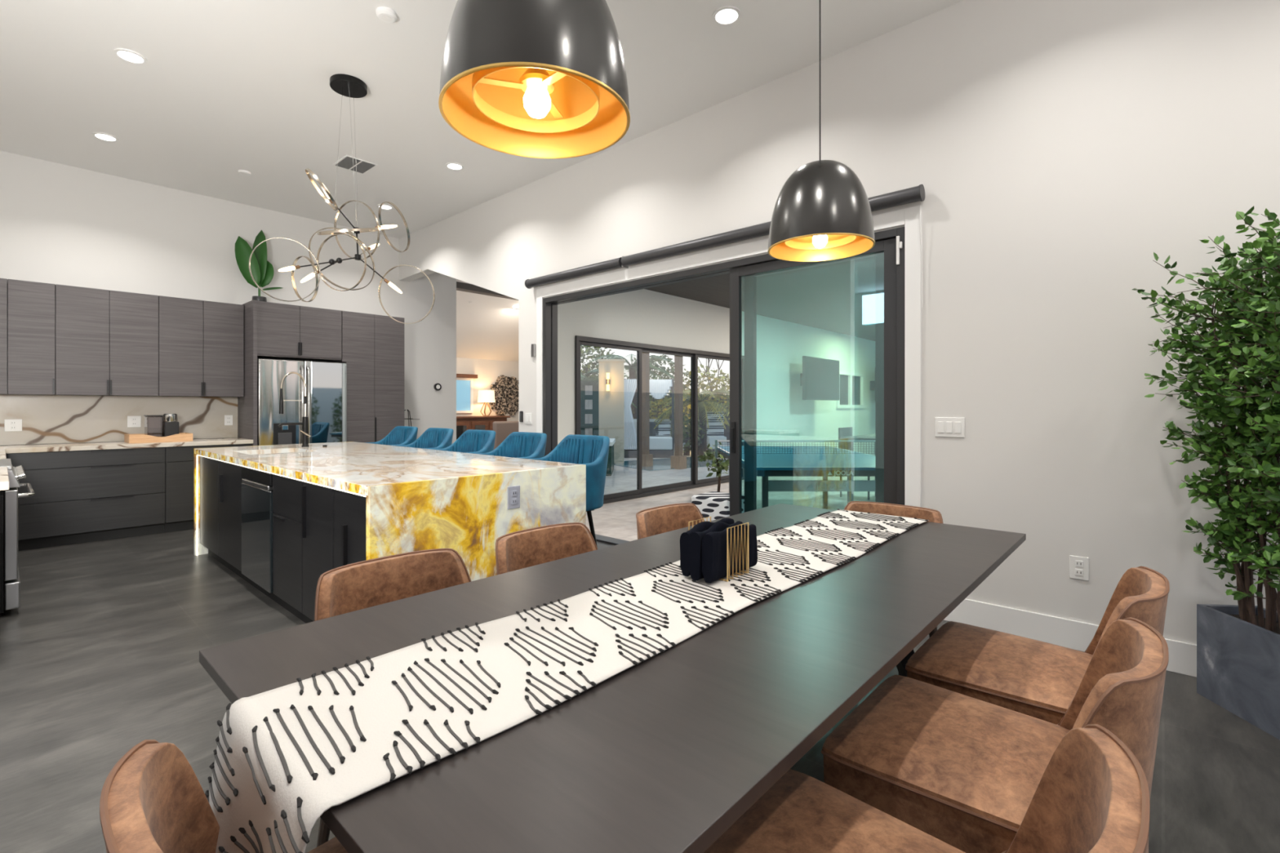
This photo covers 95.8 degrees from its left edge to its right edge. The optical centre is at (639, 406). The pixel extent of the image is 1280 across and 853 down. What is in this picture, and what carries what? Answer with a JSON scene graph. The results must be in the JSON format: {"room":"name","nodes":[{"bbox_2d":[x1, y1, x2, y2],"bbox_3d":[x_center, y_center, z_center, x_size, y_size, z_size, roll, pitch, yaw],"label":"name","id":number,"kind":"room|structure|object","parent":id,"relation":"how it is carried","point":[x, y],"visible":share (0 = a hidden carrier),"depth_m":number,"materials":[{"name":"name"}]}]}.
{"room":"dining room","nodes":[
{"label":"dining room","id":0,"kind":"room"},
{"bbox_2d":[0,150,456,457],"bbox_3d":[-4.747,-0.560,6.968,0.150,3.700,5.510,0,0,42],"label":"wall","id":1,"kind":"structure","parent":0,"point":[60,224],"depth_m":6.55,"materials":[{"name":"white paint"}]},
{"bbox_2d":[0,278,7,394],"bbox_3d":[-6.104,-0.639,5.132,0.299,1.054,0.665,0,0,42],"label":"upper cabinet","id":2,"kind":"object","parent":1,"relation":"attached to","point":[3,282],"visible":1,"depth_m":5.26,"materials":[{"name":"wood"}]},
{"bbox_2d":[7,279,55,395],"bbox_3d":[-5.773,-0.639,5.489,0.311,1.054,0.306,0,0,42],"label":"upper cabinet","id":3,"kind":"object","parent":1,"relation":"attached to","point":[31,305],"visible":1,"depth_m":5.39,"materials":[{"name":"black wood"}]},
{"bbox_2d":[54,284,158,395],"bbox_3d":[-5.413,-0.639,5.887,0.311,1.054,0.762,0,0,42],"label":"upper cabinet","id":4,"kind":"object","parent":1,"relation":"attached to","point":[107,340],"visible":0.99,"depth_m":5.77,"materials":[{"name":"black wood"}]},
{"bbox_2d":[0,394,237,445],"bbox_3d":[-5.585,0.127,5.914,0.021,0.477,2.482,0,0,42],"label":"backsplash","id":5,"kind":"structure","parent":1,"relation":"attached to","point":[46,419],"depth_m":5.95,"materials":[{"name":"stone"}]},
{"bbox_2d":[4,418,22,431],"bbox_3d":[-5.946,0.178,5.490,0.011,0.115,0.115,0,0,42],"label":"wall outlet","id":6,"kind":"object","parent":5,"relation":"attached to","point":[9,424],"visible":1,"depth_m":5.49,"materials":[{"name":"white"}]},
{"bbox_2d":[158,295,244,396],"bbox_3d":[-4.903,-0.639,6.452,0.311,1.054,0.757,0,0,42],"label":"upper cabinet","id":7,"kind":"object","parent":1,"relation":"attached to","point":[201,343],"visible":0.99,"depth_m":6.33,"materials":[{"name":"black wood"}]},
{"bbox_2d":[0,0,963,238],"bbox_3d":[-1.749,-2.485,1.100,12.470,0.150,8.685,0,0,42],"label":"ceiling","id":8,"kind":"structure","parent":0,"point":[224,87],"depth_m":4.28,"materials":[{"name":"white paint"}]},
{"bbox_2d":[113,48,147,64],"bbox_3d":[-3.501,-2.406,3.977,0.176,0.010,0.176,0,0,42],"label":"recessed light","id":9,"kind":"object","parent":8,"relation":"in","point":[126,55],"visible":1,"depth_m":3.97,"materials":[{"name":"white paint"}]},
{"bbox_2d":[117,51,143,62],"bbox_3d":[-3.501,-2.406,3.977,0.136,0.004,0.136,0,0,42],"label":"diffuser","id":10,"kind":"object","parent":9,"relation":"attached to","point":[128,56],"depth_m":3.98,"materials":[{"name":"white"}]},
{"bbox_2d":[248,73,435,324],"bbox_3d":[-2.206,-1.531,4.256,0.688,1.758,1.210,0,0,42],"label":"ring chandelier","id":11,"kind":"object","parent":8,"relation":"hanging from","point":[346,85],"visible":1,"depth_m":4.24,"materials":[{"name":"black metal"}]},
{"bbox_2d":[333,155,377,173],"bbox_3d":[-2.831,-2.404,5.755,0.320,0.012,0.300,0,0,42],"label":"ceiling vent","id":12,"kind":"object","parent":8,"relation":"in","point":[363,166],"visible":0.96,"depth_m":5.74,"materials":[{"name":"metal"}]},
{"bbox_2d":[376,6,397,22],"bbox_3d":[-1.552,-2.393,3.545,0.120,0.033,0.120,0,0,42],"label":"smoke detector","id":13,"kind":"object","parent":8,"relation":"attached to","point":[387,15],"visible":1,"depth_m":3.52,"materials":[{"name":"white paint"}]},
{"bbox_2d":[438,0,630,159],"bbox_3d":[-0.219,-1.511,1.234,0.397,1.798,0.397,0,0,42],"label":"pendant lamp","id":14,"kind":"object","parent":8,"relation":"hanging from","point":[547,79],"visible":1,"depth_m":1.17,"materials":[{"name":"grey metal"}]},
{"bbox_2d":[519,67,555,94],"bbox_3d":[-0.219,-0.696,1.234,0.076,0.038,0.076,0,0,42],"label":"socket","id":15,"kind":"object","parent":14,"relation":"attached to","point":[534,77],"depth_m":1.21,"materials":[{"name":"gold metal"}]},
{"bbox_2d":[712,4,741,26],"bbox_3d":[0.534,-2.406,3.563,0.176,0.010,0.176,0,0,42],"label":"recessed light","id":16,"kind":"object","parent":8,"relation":"in","point":[725,15],"visible":1,"depth_m":3.56,"materials":[{"name":"white paint"}]},
{"bbox_2d":[715,8,737,23],"bbox_3d":[0.534,-2.406,3.563,0.136,0.004,0.136,0,0,42],"label":"diffuser","id":17,"kind":"object","parent":16,"relation":"attached to","point":[722,15],"depth_m":3.56,"materials":[{"name":"white"}]},
{"bbox_2d":[768,0,875,262],"bbox_3d":[0.700,-1.511,2.251,0.397,1.798,0.397,0,0,42],"label":"pendant lamp","id":18,"kind":"object","parent":8,"relation":"hanging from","point":[822,211],"visible":1,"depth_m":2.12,"materials":[{"name":"grey metal"}]},
{"bbox_2d":[456,279,518,361],"bbox_3d":[-2.063,-2.116,10.281,5.350,2.153,4.515,0,0,42],"label":"ceiling","id":19,"kind":"structure","parent":0,"point":[487,326],"depth_m":11.28,"materials":[{"name":"white paint"}]},
{"bbox_2d":[456,281,518,300],"bbox_3d":[-2.800,-2.192,9.711,0.180,0.535,2.550,0,0,42],"label":"trim","id":20,"kind":"structure","parent":19,"relation":"attached to","point":[462,286],"depth_m":9.70,"materials":[{"name":"grey"}]},
{"bbox_2d":[456,357,518,421],"bbox_3d":[-4.069,-0.910,12.162,0.150,4.400,4.615,0,0,42],"label":"wall","id":21,"kind":"structure","parent":0,"point":[487,371],"depth_m":12.76,"materials":[{"name":"white paint"}]},
{"bbox_2d":[456,377,473,413],"bbox_3d":[-3.906,-0.235,12.200,0.040,0.750,0.860,0,0,42],"label":"window","id":22,"kind":"structure","parent":21,"relation":"in","point":[464,386],"depth_m":12.38,"materials":[{"name":"blue glass"}]},
{"bbox_2d":[490,374,518,416],"bbox_3d":[-3.024,-0.244,13.145,0.067,0.937,0.966,0,0,42],"label":"wall art","id":23,"kind":"object","parent":21,"relation":"attached to","point":[506,388],"visible":0.88,"depth_m":13.10},
{"bbox_2d":[0,528,1279,852],"bbox_3d":[-1.749,1.365,1.100,12.470,0.150,8.685,0,0,42],"label":"floor","id":24,"kind":"structure","parent":0,"point":[100,652],"depth_m":2.50,"materials":[{"name":"wood"}]},
{"bbox_2d":[0,495,3,533],"bbox_3d":[-3.701,0.851,2.950,1.047,0.879,0.612,0,0,42],"label":"base cabinet","id":25,"kind":"object","parent":24,"relation":"on","point":[1,496],"visible":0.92,"depth_m":3.15,"materials":[{"name":"black"}]},
{"bbox_2d":[0,466,8,490],"bbox_3d":[-3.695,0.389,2.957,1.047,0.042,0.630,0,0,42],"label":"countertop","id":26,"kind":"structure","parent":25,"relation":"on","point":[4,479],"depth_m":2.92,"materials":[{"name":"stone"}]},
{"bbox_2d":[0,458,34,613],"bbox_3d":[-4.328,0.796,3.608,0.760,0.928,0.748,0,0,42],"label":"range","id":27,"kind":"object","parent":24,"relation":"on","point":[10,580],"visible":0.98,"depth_m":3.56,"materials":[{"name":"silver metal"}]},
{"bbox_2d":[6,447,164,551],"bbox_3d":[-5.392,0.851,5.661,0.598,0.879,1.085,0,0,42],"label":"base cabinet","id":28,"kind":"object","parent":24,"relation":"on","point":[91,495],"visible":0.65,"depth_m":5.46,"materials":[{"name":"black wood"}]},
{"bbox_2d":[164,443,252,532],"bbox_3d":[-4.779,0.851,6.349,0.585,0.879,0.755,0,0,42],"label":"base cabinet","id":29,"kind":"object","parent":24,"relation":"on","point":[179,460],"visible":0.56,"depth_m":5.96,"materials":[{"name":"black wood"}]},
{"bbox_2d":[99,739,347,852],"bbox_3d":[-0.409,0.891,0.897,0.544,0.803,0.623,0,0,42],"label":"dining chair","id":30,"kind":"object","parent":24,"relation":"on","point":[153,800],"visible":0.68,"depth_m":0.83,"materials":[{"name":"leather"}]},
{"bbox_2d":[237,299,342,445],"bbox_3d":[-4.209,0.053,6.982,0.629,2.474,0.944,0,0,42],"label":"tall cabinet","id":31,"kind":"object","parent":24,"relation":"on","point":[272,331],"visible":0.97,"depth_m":6.67,"materials":[{"name":"black wood"}]},
{"bbox_2d":[235,230,283,302],"bbox_3d":[-4.485,-1.638,6.814,0.176,0.906,0.468,0,0,42],"label":"banana plant","id":32,"kind":"object","parent":31,"relation":"on","point":[262,271],"visible":0.83,"depth_m":6.76,"materials":[{"name":"green plant"}]},
{"bbox_2d":[257,358,346,445],"bbox_3d":[-4.139,0.362,6.982,0.674,1.815,0.945,0,0,42],"label":"refrigerator","id":33,"kind":"object","parent":24,"relation":"on","point":[326,382],"visible":0.56,"depth_m":6.74,"materials":[{"name":"silver metal"}]},
{"bbox_2d":[331,311,404,442],"bbox_3d":[-3.628,0.053,7.630,0.621,2.474,0.792,0,0,42],"label":"tall cabinet","id":34,"kind":"object","parent":24,"relation":"on","point":[373,344],"visible":0.53,"depth_m":7.41,"materials":[{"name":"black wood"}]},
{"bbox_2d":[193,441,586,623],"bbox_3d":[-2.109,0.828,4.325,3.570,0.925,1.332,0,0,42],"label":"kitchen island","id":35,"kind":"object","parent":24,"relation":"on","point":[336,504],"visible":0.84,"depth_m":3.28,"materials":[{"name":"stone"}]},
{"bbox_2d":[241,466,273,593],"bbox_3d":[-2.577,0.805,3.897,0.650,0.759,0.036,0,0,42],"label":"dishwasher","id":36,"kind":"object","parent":35,"relation":"in","point":[257,512],"visible":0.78,"depth_m":3.86,"materials":[{"name":"black metal"}]},
{"bbox_2d":[195,441,577,495],"bbox_3d":[-2.108,0.388,4.326,3.486,0.045,1.330,0,0,42],"label":"island countertop","id":37,"kind":"structure","parent":35,"relation":"on","point":[362,464],"depth_m":3.83,"materials":[{"name":"stone"}]},
{"bbox_2d":[277,371,311,447],"bbox_3d":[-3.098,0.026,5.188,0.065,0.678,0.255,0,0,42],"label":"kitchen faucet","id":38,"kind":"object","parent":37,"relation":"on","point":[304,423],"visible":1,"depth_m":5.23,"materials":[{"name":"silver metal"}]},
{"bbox_2d":[507,485,519,509],"bbox_3d":[-0.700,0.505,3.214,0.011,0.125,0.082,0,0,42],"label":"wall outlet","id":39,"kind":"object","parent":35,"relation":"attached to","point":[513,492],"visible":1,"depth_m":3.21,"materials":[{"name":"grey"}]},
{"bbox_2d":[364,426,417,445],"bbox_3d":[-2.752,0.756,6.215,0.634,1.071,0.621,0,0,42],"label":"counter stool","id":40,"kind":"object","parent":24,"relation":"on","point":[399,435],"visible":0.3,"depth_m":6.44,"materials":[{"name":"blue fabric"}]},
{"bbox_2d":[314,548,471,847],"bbox_3d":[-0.606,0.891,1.680,0.623,0.803,0.544,0,0,42],"label":"dining chair","id":41,"kind":"object","parent":24,"relation":"on","point":[366,584],"visible":0.18,"depth_m":1.85,"materials":[{"name":"leather"}]},
{"bbox_2d":[397,427,453,448],"bbox_3d":[-2.207,0.756,5.723,0.634,1.071,0.621,0,0,42],"label":"counter stool","id":42,"kind":"object","parent":24,"relation":"on","point":[432,437],"visible":0.31,"depth_m":5.94,"materials":[{"name":"blue fabric"}]},
{"bbox_2d":[431,429,495,453],"bbox_3d":[-1.662,0.756,5.230,0.634,1.071,0.621,0,0,42],"label":"counter stool","id":43,"kind":"object","parent":24,"relation":"on","point":[472,441],"visible":0.34,"depth_m":5.44,"materials":[{"name":"blue fabric"}]},
{"bbox_2d":[477,431,546,458],"bbox_3d":[-1.117,0.756,4.737,0.634,1.071,0.621,0,0,42],"label":"counter stool","id":44,"kind":"object","parent":24,"relation":"on","point":[522,445],"visible":0.24,"depth_m":4.95,"materials":[{"name":"blue fabric"}]},
{"bbox_2d":[495,522,597,575],"bbox_3d":[-0.204,0.891,2.125,0.623,0.803,0.544,0,0,42],"label":"dining chair","id":45,"kind":"object","parent":24,"relation":"on","point":[520,549],"visible":0.22,"depth_m":2.32,"materials":[{"name":"leather"}]},
{"bbox_2d":[528,434,609,546],"bbox_3d":[-0.571,0.756,4.244,0.634,1.071,0.621,0,0,42],"label":"counter stool","id":46,"kind":"object","parent":24,"relation":"on","point":[591,451],"visible":0.48,"depth_m":4.28,"materials":[{"name":"teal fabric"}]},
{"bbox_2d":[199,503,1026,852],"bbox_3d":[0.324,0.917,1.834,1.131,0.774,2.575,0,0,42],"label":"dining table","id":47,"kind":"object","parent":24,"relation":"on","point":[666,753],"visible":0.76,"depth_m":1.07,"materials":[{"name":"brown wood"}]},
{"bbox_2d":[204,508,928,852],"bbox_3d":[0.288,0.640,1.817,0.447,0.251,2.643,0,0,42],"label":"table runner","id":48,"kind":"object","parent":47,"relation":"on","point":[285,756],"visible":0.95,"depth_m":1.08,"materials":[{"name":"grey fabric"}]},
{"bbox_2d":[688,516,748,582],"bbox_3d":[0.246,0.441,1.813,0.147,0.159,0.120,0,0,42],"label":"napkin holder","id":49,"kind":"object","parent":48,"relation":"on","point":[728,565],"visible":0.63,"depth_m":1.76,"materials":[{"name":"gold metal"}]},
{"bbox_2d":[680,517,734,576],"bbox_3d":[0.219,0.440,1.848,0.049,0.153,0.247,0,0,42],"label":"cloth napkin","id":50,"kind":"object","parent":49,"relation":"in","point":[702,526],"visible":0.29,"depth_m":1.76,"materials":[{"name":"black"}]},
{"bbox_2d":[688,520,742,581],"bbox_3d":[0.243,0.438,1.806,0.046,0.156,0.247,0,0,42],"label":"cloth napkin","id":51,"kind":"object","parent":49,"relation":"in","point":[695,540],"visible":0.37,"depth_m":1.72,"materials":[{"name":"black"}]},
{"bbox_2d":[702,523,757,583],"bbox_3d":[0.281,0.439,1.782,0.043,0.153,0.252,0,0,42],"label":"cloth napkin","id":52,"kind":"object","parent":49,"relation":"in","point":[713,544],"visible":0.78,"depth_m":1.73,"materials":[{"name":"black"}]},
{"bbox_2d":[635,502,704,539],"bbox_3d":[0.310,0.891,2.619,0.623,0.803,0.544,0,0,42],"label":"dining chair","id":53,"kind":"object","parent":24,"relation":"on","point":[655,521],"visible":0.25,"depth_m":2.82,"materials":[{"name":"leather"}]},
{"bbox_2d":[844,501,942,675],"bbox_3d":[1.081,0.891,2.671,0.544,0.803,0.623,0,0,42],"label":"dining chair","id":54,"kind":"object","parent":24,"relation":"on","point":[885,508],"visible":0.14,"depth_m":2.87,"materials":[{"name":"leather"}]},
{"bbox_2d":[703,724,1150,852],"bbox_3d":[0.384,0.891,0.907,0.623,0.803,0.544,0,0,42],"label":"dining chair","id":55,"kind":"object","parent":24,"relation":"on","point":[1092,794],"visible":0.95,"depth_m":0.95,"materials":[{"name":"leather"}]},
{"bbox_2d":[820,617,1168,852],"bbox_3d":[0.821,0.891,1.361,0.623,0.803,0.544,0,0,42],"label":"dining chair","id":56,"kind":"object","parent":24,"relation":"on","point":[966,772],"visible":0.61,"depth_m":1.28,"materials":[{"name":"leather"}]},
{"bbox_2d":[905,565,1169,724],"bbox_3d":[1.220,0.891,1.795,0.623,0.803,0.544,0,0,42],"label":"dining chair","id":57,"kind":"object","parent":24,"relation":"on","point":[1035,678],"visible":0.52,"depth_m":1.73,"materials":[{"name":"leather"}]},
{"bbox_2d":[1196,604,1279,740],"bbox_3d":[2.589,1.090,2.122,0.250,0.400,0.950,0,0,5],"label":"planter box","id":58,"kind":"object","parent":24,"relation":"on","point":[1238,660],"visible":0.9,"depth_m":2.41,"materials":[{"name":"concrete"}]},
{"bbox_2d":[1132,205,1279,631],"bbox_3d":[2.496,0.056,2.262,0.731,1.762,1.051,0,0,-8],"label":"potted ficus","id":59,"kind":"object","parent":58,"relation":"on","point":[1251,451],"visible":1,"depth_m":2.39,"materials":[{"name":"green plant"}]},
{"bbox_3d":[-5.198,0.851,4.303,1.457,0.879,0.612,0,0,42],"label":"base cabinet","id":60,"kind":"object","parent":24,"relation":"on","visible":0},
{"bbox_2d":[0,437,253,458],"bbox_3d":[-4.804,0.389,5.207,2.085,0.042,2.482,0,0,42],"label":"countertop","id":61,"kind":"structure","parent":60,"relation":"on","point":[4,450],"depth_m":5.61,"materials":[{"name":"stone"}]},
{"bbox_2d":[124,432,192,443],"bbox_3d":[-5.027,0.326,6.048,0.330,0.082,0.510,0,0,42],"label":"wooden tray","id":62,"kind":"object","parent":61,"relation":"on","point":[181,437],"visible":1,"depth_m":5.95,"materials":[{"name":"brown wood"}]},
{"bbox_2d":[143,413,178,436],"bbox_3d":[-5.008,0.215,6.062,0.240,0.281,0.265,0,0,42],"label":"coffee maker","id":63,"kind":"object","parent":62,"relation":"in","point":[169,424],"visible":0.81,"depth_m":6.04,"materials":[{"name":"silver metal"}]},
{"bbox_2d":[604,442,729,494],"bbox_3d":[-2.550,1.385,46.087,54.400,0.150,55.050,0,0,42],"label":"floor","id":64,"kind":"structure","parent":0,"point":[622,478],"depth_m":10.73,"materials":[{"name":"tile"}]},
{"bbox_2d":[580,380,599,435],"bbox_3d":[-1.505,0.325,14.588,1.026,1.970,0.075,0,0,0],"label":"gate","id":65,"kind":"object","parent":64,"relation":"on","point":[589,402],"visible":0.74,"depth_m":14.58,"materials":[{"name":"teal"}]},
{"bbox_2d":[580,345,614,380],"bbox_3d":[-1.653,-0.466,18.496,2.115,3.560,2.089,0,0,42],"label":"tree","id":66,"kind":"object","parent":64,"relation":"on","point":[586,369],"visible":0.26,"depth_m":18.11,"materials":[{"name":"green plant"}]},
{"bbox_2d":[605,438,615,475],"bbox_3d":[-1.033,0.990,11.500,1.033,0.640,1.300,0,0,0],"label":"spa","id":67,"kind":"object","parent":64,"relation":"on","point":[610,468],"visible":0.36,"depth_m":10.90,"materials":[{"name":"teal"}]},
{"bbox_2d":[597,359,625,463],"bbox_3d":[-0.656,0.115,13.400,0.628,2.390,0.420,0,0,0],"label":"pillar","id":68,"kind":"structure","parent":64,"relation":"on","point":[611,402],"depth_m":13.22,"materials":[{"name":"beige paint"}]},
{"bbox_2d":[589,353,674,418],"bbox_3d":[-0.136,-0.082,16.465,2.547,2.806,2.862,0,0,-21],"label":"palm tree","id":69,"kind":"object","parent":64,"relation":"on","point":[632,369],"visible":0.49,"depth_m":16.46,"materials":[{"name":"green plant"}]},
{"bbox_2d":[641,351,653,466],"bbox_3d":[0.116,-0.250,12.600,0.240,3.120,0.240,0,0,42],"label":"patio post","id":70,"kind":"object","parent":64,"relation":"on","point":[646,458],"visible":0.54,"depth_m":12.54,"materials":[{"name":"brown wood"}]},
{"bbox_2d":[624,378,674,457],"bbox_3d":[0.216,0.300,15.215,1.310,2.020,1.030,0,0,0],"label":"daybed","id":71,"kind":"object","parent":64,"relation":"on","point":[661,446],"visible":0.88,"depth_m":14.73,"materials":[{"name":"white"}]},
{"bbox_2d":[624,378,636,449],"bbox_3d":[-0.228,0.198,14.780,0.422,1.810,0.160,0,0,0],"label":"curtain","id":72,"kind":"object","parent":71,"relation":"hanging from","point":[630,385],"depth_m":14.72,"materials":[{"name":"white fabric"}]},
{"bbox_2d":[649,379,672,399],"bbox_3d":[0.473,-0.440,14.780,0.730,0.500,0.114,0,0,0],"label":"curtain","id":73,"kind":"object","parent":71,"relation":"hanging from","point":[659,388],"depth_m":14.73,"materials":[{"name":"white fabric"}]},
{"bbox_2d":[624,354,690,417],"bbox_3d":[0.508,-0.155,18.030,2.294,2.938,2.361,0,0,42],"label":"tree","id":74,"kind":"object","parent":64,"relation":"on","point":[671,370],"visible":0.16,"depth_m":17.82,"materials":[{"name":"green plant"}]},
{"bbox_2d":[632,395,690,428],"bbox_3d":[0.556,0.480,16.581,1.917,1.677,1.917,0,0,42],"label":"tree","id":75,"kind":"object","parent":64,"relation":"on","point":[654,408],"visible":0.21,"depth_m":16.34,"materials":[{"name":"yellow plant"}]},
{"bbox_2d":[613,457,725,471],"bbox_3d":[0.841,1.304,13.400,2.891,0.011,2.000,0,0,-34],"label":"swimming pool","id":76,"kind":"object","parent":64,"relation":"on","point":[658,464],"visible":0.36,"depth_m":13.05,"materials":[{"name":"teal liquid"}]},
{"bbox_2d":[671,355,686,469],"bbox_3d":[0.815,-0.250,12.200,0.240,3.120,0.240,0,0,42],"label":"patio post","id":77,"kind":"object","parent":64,"relation":"on","point":[678,461],"visible":0.75,"depth_m":12.15,"materials":[{"name":"brown wood"}]},
{"bbox_2d":[669,412,706,455],"bbox_3d":[1.224,0.734,15.502,1.104,1.180,1.036,0,0,-12],"label":"tree","id":78,"kind":"object","parent":64,"relation":"on","point":[686,447],"visible":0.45,"depth_m":15.40,"materials":[{"name":"green plant"}]},
{"bbox_2d":[649,395,729,442],"bbox_3d":[2.298,0.450,21.000,6.048,1.720,0.080,0,0,0],"label":"fence","id":79,"kind":"object","parent":64,"relation":"on","point":[726,432],"visible":0.02,"depth_m":20.96,"materials":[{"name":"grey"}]},
{"bbox_2d":[653,389,729,455],"bbox_3d":[1.717,0.438,15.410,2.325,1.781,2.182,0,0,42],"label":"palm tree","id":80,"kind":"object","parent":64,"relation":"on","point":[702,412],"visible":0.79,"depth_m":15.40,"materials":[{"name":"green plant"}]},
{"bbox_2d":[668,364,729,448],"bbox_3d":[2.084,-0.021,18.001,2.461,2.672,2.400,0,0,-7],"label":"tree","id":81,"kind":"object","parent":64,"relation":"on","point":[703,385],"visible":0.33,"depth_m":17.71,"materials":[{"name":"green plant"}]},
{"bbox_2d":[706,411,726,457],"bbox_3d":[1.987,0.725,15.055,0.449,1.170,0.610,0,0,0],"label":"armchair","id":82,"kind":"object","parent":64,"relation":"on","point":[715,431],"visible":0.58,"depth_m":15.24,"materials":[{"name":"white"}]},
{"bbox_2d":[557,288,875,476],"bbox_3d":[5.379,-0.200,14.001,0.700,3.020,20.015,0,0,42],"label":"wall","id":83,"kind":"structure","parent":0,"point":[642,316],"depth_m":10.87,"materials":[{"name":"white paint"}]},
{"bbox_2d":[574,335,744,504],"bbox_3d":[0.467,0.200,8.948,0.170,2.220,4.000,0,0,42],"label":"door","id":84,"kind":"structure","parent":83,"relation":"in","point":[640,492],"depth_m":8.55,"materials":[{"name":"grey metal"}]},
{"bbox_2d":[800,355,839,400],"bbox_3d":[3.617,-0.560,12.031,0.425,0.860,1.600,0,0,42],"label":"television","id":85,"kind":"object","parent":83,"relation":"attached to","point":[820,377],"visible":1,"depth_m":11.79,"materials":[{"name":"black plastic"}]},
{"bbox_2d":[835,370,864,408],"bbox_3d":[5.046,-0.395,13.975,0.140,0.870,1.600,0,0,42],"label":"window","id":86,"kind":"structure","parent":83,"relation":"in","point":[851,384],"depth_m":13.93,"materials":[{"name":"glass"}]},
{"bbox_2d":[586,476,875,541],"bbox_3d":[17.865,1.385,13.496,19.600,0.150,36.015,0,0,42],"label":"floor","id":87,"kind":"structure","parent":0,"point":[617,520],"depth_m":7.97,"materials":[{"name":"tile"}]},
{"bbox_2d":[697,442,728,492],"bbox_3d":[1.069,0.900,8.064,0.516,0.827,0.491,0,0,42],"label":"plant","id":88,"kind":"object","parent":87,"relation":"on","point":[723,465],"visible":0.81,"depth_m":8.01,"materials":[{"name":"green plant"}]},
{"bbox_2d":[691,491,744,521],"bbox_3d":[0.786,1.090,5.693,0.430,0.440,0.400,0,0,42],"label":"pouf","id":89,"kind":"object","parent":87,"relation":"on","point":[714,504],"visible":0.34,"depth_m":5.54,"materials":[{"name":"fabric"}]},
{"bbox_2d":[717,445,875,509],"bbox_3d":[1.767,0.919,6.397,1.524,0.782,2.740,0,0,0],"label":"table","id":90,"kind":"object","parent":87,"relation":"on","point":[824,465],"visible":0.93,"depth_m":5.38,"materials":[{"name":"blue"}]},
{"bbox_2d":[715,440,875,457],"bbox_3d":[1.767,0.470,6.397,1.874,0.200,0.024,0,0,0],"label":"net","id":91,"kind":"object","parent":90,"relation":"on","point":[716,441],"visible":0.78,"depth_m":6.40,"materials":[{"name":"grey"}]},
{"bbox_2d":[838,426,870,500],"bbox_3d":[3.190,0.810,8.403,0.450,1.000,0.440,0,0,42],"label":"outdoor chair","id":92,"kind":"object","parent":87,"relation":"on","point":[842,432],"visible":0.18,"depth_m":8.44,"materials":[{"name":"grey metal"}]},
{"bbox_2d":[840,434,875,503],"bbox_3d":[3.368,0.860,7.900,0.800,0.900,1.200,0,0,42],"label":"outdoor table","id":93,"kind":"object","parent":87,"relation":"on","point":[869,437],"visible":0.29,"depth_m":7.71,"materials":[{"name":"grey metal"}]},
{"bbox_2d":[645,256,875,341],"bbox_3d":[7.623,-1.770,11.972,6.750,0.120,20.015,0,0,42],"label":"ceiling","id":94,"kind":"structure","parent":0,"point":[837,297],"depth_m":8.81,"materials":[{"name":"white paint"}]},
{"bbox_2d":[399,0,1279,644],"bbox_3d":[1.169,-0.560,4.215,12.320,3.700,0.150,0,0,42],"label":"wall","id":95,"kind":"structure","parent":0,"point":[1055,147],"depth_m":3.22,"materials":[{"name":"white paint"}]},
{"bbox_2d":[524,221,771,288],"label":"roller blind","id":96,"kind":"object","parent":95,"relation":"attached to","point":[761,229],"depth_m":4.90,"materials":[{"name":"grey metal"}]},
{"bbox_2d":[542,226,904,545],"bbox_3d":[0.372,0.077,4.915,3.630,2.425,0.180,0,0,42],"label":"door","id":97,"kind":"structure","parent":95,"relation":"in","point":[888,250],"depth_m":4.49,"materials":[{"name":"grey metal"}]},
{"bbox_2d":[536,204,921,506],"bbox_3d":[0.324,0.022,4.863,3.818,2.535,0.022,0,0,42],"label":"trim","id":98,"kind":"structure","parent":95,"relation":"attached to","point":[910,217],"depth_m":3.63,"materials":[{"name":"white paint"}]},
{"bbox_2d":[867,183,924,222],"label":"roller blind","id":99,"kind":"object","parent":95,"relation":"attached to","point":[901,197],"depth_m":3.59,"materials":[{"name":"grey metal"}]},
{"bbox_2d":[934,417,964,437],"bbox_3d":[1.861,0.125,3.479,0.162,0.118,0.012,0,0,42],"label":"light switch","id":100,"kind":"object","parent":95,"relation":"attached to","point":[952,427],"visible":1,"depth_m":3.47,"materials":[{"name":"white"}]},
{"bbox_2d":[943,598,1196,677],"bbox_3d":[3.635,1.214,1.874,5.120,0.152,0.014,0,0,42],"label":"baseboard","id":101,"kind":"structure","parent":95,"relation":"attached to","point":[1065,633],"depth_m":3.16,"materials":[{"name":"white paint"}]},
{"bbox_2d":[1069,555,1088,581],"bbox_3d":[2.324,0.855,3.062,0.082,0.122,0.011,0,0,42],"label":"wall outlet","id":102,"kind":"object","parent":95,"relation":"attached to","point":[1078,566],"visible":1,"depth_m":3.06,"materials":[{"name":"white"}]},
{"bbox_3d":[-2.048,1.365,10.335,5.700,0.150,4.615,0,0,42],"label":"floor","id":103,"kind":"structure","parent":0,"visible":0},
{"bbox_2d":[456,415,510,439],"bbox_3d":[-3.514,0.748,12.277,0.480,1.085,1.500,0,0,42],"label":"sideboard","id":104,"kind":"object","parent":103,"relation":"on","point":[464,424],"visible":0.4,"depth_m":12.07,"materials":[{"name":"brown wood"}]},
{"bbox_2d":[477,390,495,416],"bbox_3d":[-3.320,-0.072,12.506,0.370,0.556,0.370,0,0,42],"label":"table lamp","id":105,"kind":"object","parent":104,"relation":"on","point":[484,396],"visible":1,"depth_m":12.37,"materials":[{"name":"beige"}]},
{"bbox_2d":[493,421,518,449],"bbox_3d":[-2.436,0.790,11.195,0.630,1.000,0.580,0,0,42],"label":"armchair","id":106,"kind":"object","parent":103,"relation":"on","point":[503,429],"visible":0.18,"depth_m":11.23,"materials":[{"name":"brown fabric"}]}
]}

